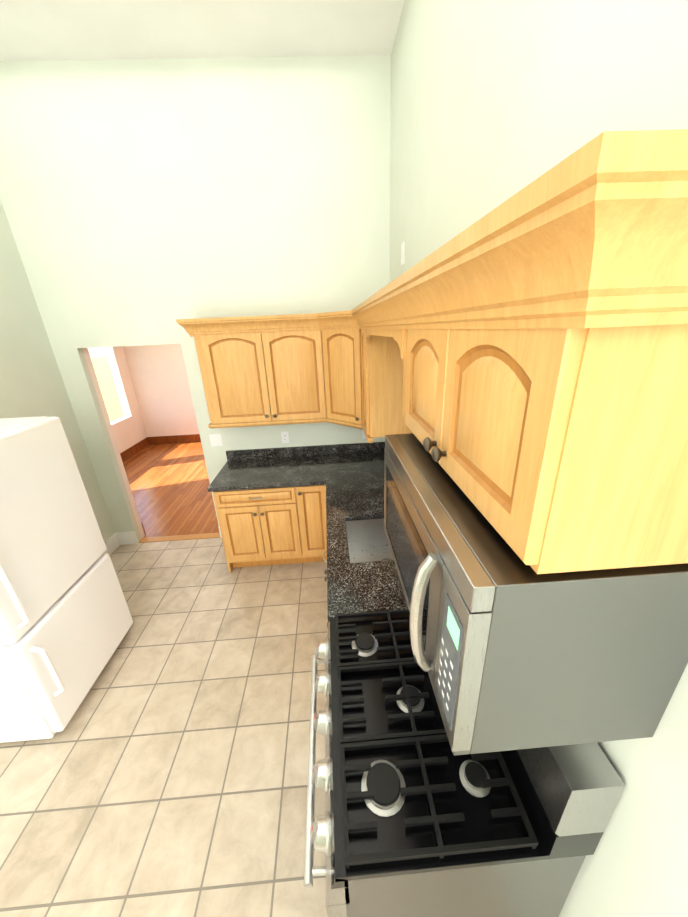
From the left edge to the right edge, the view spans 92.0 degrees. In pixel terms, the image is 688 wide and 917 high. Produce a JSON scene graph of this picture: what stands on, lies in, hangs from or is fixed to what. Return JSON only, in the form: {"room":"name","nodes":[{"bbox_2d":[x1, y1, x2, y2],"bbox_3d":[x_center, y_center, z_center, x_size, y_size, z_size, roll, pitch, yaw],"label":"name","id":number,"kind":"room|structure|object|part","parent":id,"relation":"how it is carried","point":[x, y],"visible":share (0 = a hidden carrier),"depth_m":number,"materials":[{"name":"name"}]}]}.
{"room":"kitchen","nodes":[
{"label":"kitchen","id":0,"kind":"room"},
{"bbox_2d":[0,196,115,541],"bbox_3d":[-2.491,-0.005,0.736,0.150,3.900,4.903,-3,21,-2],"label":"wall","id":1,"kind":"structure","parent":0,"point":[32,384],"depth_m":2.69,"materials":[{"name":"white paint"}]},
{"bbox_2d":[104,532,121,554],"bbox_3d":[-2.342,1.721,1.458,0.015,0.150,4.682,-3,21,-2],"label":"baseboard","id":2,"kind":"structure","parent":1,"relation":"attached to","point":[113,542],"depth_m":3.54,"materials":[{"name":"white"}]},
{"bbox_2d":[82,344,198,537],"bbox_3d":[-1.828,-0.299,3.335,4.580,2.500,0.070,-3,21,-2],"label":"wall","id":3,"kind":"structure","parent":0,"point":[151,382],"depth_m":3.17,"materials":[{"name":"paint"}]},
{"bbox_2d":[120,434,200,534],"bbox_3d":[-2.029,-1.528,6.770,4.298,2.303,7.235,-3,21,-2],"label":"trim","id":4,"kind":"structure","parent":3,"relation":"attached to","point":[128,453],"depth_m":6.97,"materials":[{"name":"brown wood"}]},
{"bbox_2d":[0,537,327,916],"bbox_3d":[-0.854,1.759,1.481,3.262,0.060,4.830,-3,21,-2],"label":"floor","id":5,"kind":"structure","parent":0,"point":[164,773],"depth_m":1.76,"materials":[{"name":"beige tile"}]},
{"bbox_2d":[0,416,132,742],"bbox_3d":[-1.981,0.692,1.920,0.813,1.700,0.765,-3,21,-2],"label":"fridge","id":6,"kind":"object","parent":5,"relation":"on","point":[66,620],"visible":1,"depth_m":1.84,"materials":[{"name":"enameled steel"},{"name":"plastic"}]},
{"bbox_2d":[207,445,322,572],"bbox_3d":[-0.651,0.486,3.236,0.990,1.015,0.667,-3,21,-2],"label":"base cabinet","id":7,"kind":"object","parent":5,"relation":"on","point":[290,505],"depth_m":2.99,"materials":[{"name":"brown wood"}]},
{"bbox_2d":[319,442,408,627],"bbox_3d":[0.204,0.634,2.588,0.651,1.139,2.077,-3,21,-2],"label":"kitchen counter","id":8,"kind":"object","parent":5,"relation":"on","point":[362,574],"depth_m":2.29,"materials":[{"name":"black stone"}]},
{"bbox_2d":[304,609,625,916],"bbox_3d":[0.240,1.128,1.254,0.718,1.188,0.752,-3,21,-2],"label":"range","id":9,"kind":"object","parent":5,"relation":"on","point":[418,819],"visible":0.62,"depth_m":0.88,"materials":[{"name":"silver metal"}]},
{"bbox_2d":[123,442,219,542],"bbox_3d":[-2.050,-0.883,8.361,4.580,0.066,10.020,-3,21,-2],"label":"floor","id":10,"kind":"structure","parent":0,"point":[169,484],"depth_m":4.82,"materials":[{"name":"brown wood"}]},
{"bbox_2d":[0,55,387,541],"bbox_3d":[-1.070,-0.971,3.043,2.970,3.900,0.070,-3,21,-2],"label":"wall","id":11,"kind":"structure","parent":0,"point":[146,202],"depth_m":2.60,"materials":[{"name":"white paint"}]},
{"bbox_2d":[209,434,222,446],"bbox_3d":[-1.268,-0.180,3.294,0.116,0.124,0.012,-3,21,-2],"label":"switch plate","id":12,"kind":"object","parent":11,"relation":"attached to","point":[215,439],"visible":1,"depth_m":3.29,"materials":[{"name":"white plastic"}]},
{"bbox_2d":[281,432,288,442],"bbox_3d":[-0.590,-0.211,3.325,0.072,0.118,0.008,-3,21,-2],"label":"electrical outlet","id":13,"kind":"object","parent":11,"relation":"attached to","point":[285,437],"visible":1,"depth_m":3.32,"materials":[{"name":"white plastic"}]},
{"bbox_2d":[0,0,403,60],"bbox_3d":[-1.024,-1.970,0.099,3.262,0.100,4.973,-3,21,-2],"label":"ceiling","id":14,"kind":"structure","parent":0,"point":[80,29],"depth_m":2.09,"materials":[{"name":"white paint"}]},
{"bbox_2d":[388,0,687,916],"bbox_3d":[0.618,-0.189,0.852,0.140,3.900,4.903,-3,21,-2],"label":"wall","id":15,"kind":"structure","parent":0,"point":[486,97],"depth_m":0.84,"materials":[{"name":"white paint"}]},
{"bbox_2d":[185,321,399,440],"bbox_3d":[-0.361,-0.591,2.532,1.640,0.762,0.649,-3,21,-2],"label":"upper cabinet","id":16,"kind":"object","parent":15,"relation":"attached to","point":[343,373],"depth_m":2.72,"materials":[{"name":"brown wood"}]},
{"bbox_2d":[401,242,404,265],"bbox_3d":[0.413,-1.444,2.348,0.008,0.136,0.078,-3,21,-2],"label":"electrical outlet plate","id":17,"kind":"object","parent":15,"relation":"attached to","point":[402,253],"visible":0.96,"depth_m":2.34,"materials":[{"name":"white plastic"}]},
{"bbox_2d":[396,269,687,573],"bbox_3d":[0.388,-0.162,0.804,0.324,0.364,0.832,-3,21,-2],"label":"upper cabinet","id":18,"kind":"object","parent":15,"relation":"attached to","point":[516,364],"depth_m":0.44,"materials":[{"name":"brown wood"}]},
{"bbox_2d":[384,433,687,755],"bbox_3d":[0.346,0.230,0.910,0.443,0.406,0.751,-3,21,-2],"label":"over-the-range microwave","id":19,"kind":"object","parent":18,"relation":"attached to","point":[511,650],"visible":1,"depth_m":0.57,"materials":[{"name":"silver metal"}]},
{"bbox_3d":[0.164,0.331,0.694,0.052,0.311,0.026,-3,21,-2],"label":"handle","id":20,"kind":"part","parent":19,"relation":"part of","materials":[{"name":"silver metal"}]},
{"bbox_3d":[0.190,0.255,0.910,0.037,0.338,0.751,-3,21,-2],"label":"door","id":21,"kind":"part","parent":19,"relation":"part of","materials":[{"name":"silver metal"}]},
{"label":"outside","id":22,"kind":"structure","parent":0,"visible":0},
{"bbox_2d":[91,357,123,421],"bbox_3d":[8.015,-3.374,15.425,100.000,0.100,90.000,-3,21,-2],"label":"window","id":23,"kind":"structure","parent":22,"point":[104,376],"depth_m":20.28,"materials":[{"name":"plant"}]}
]}

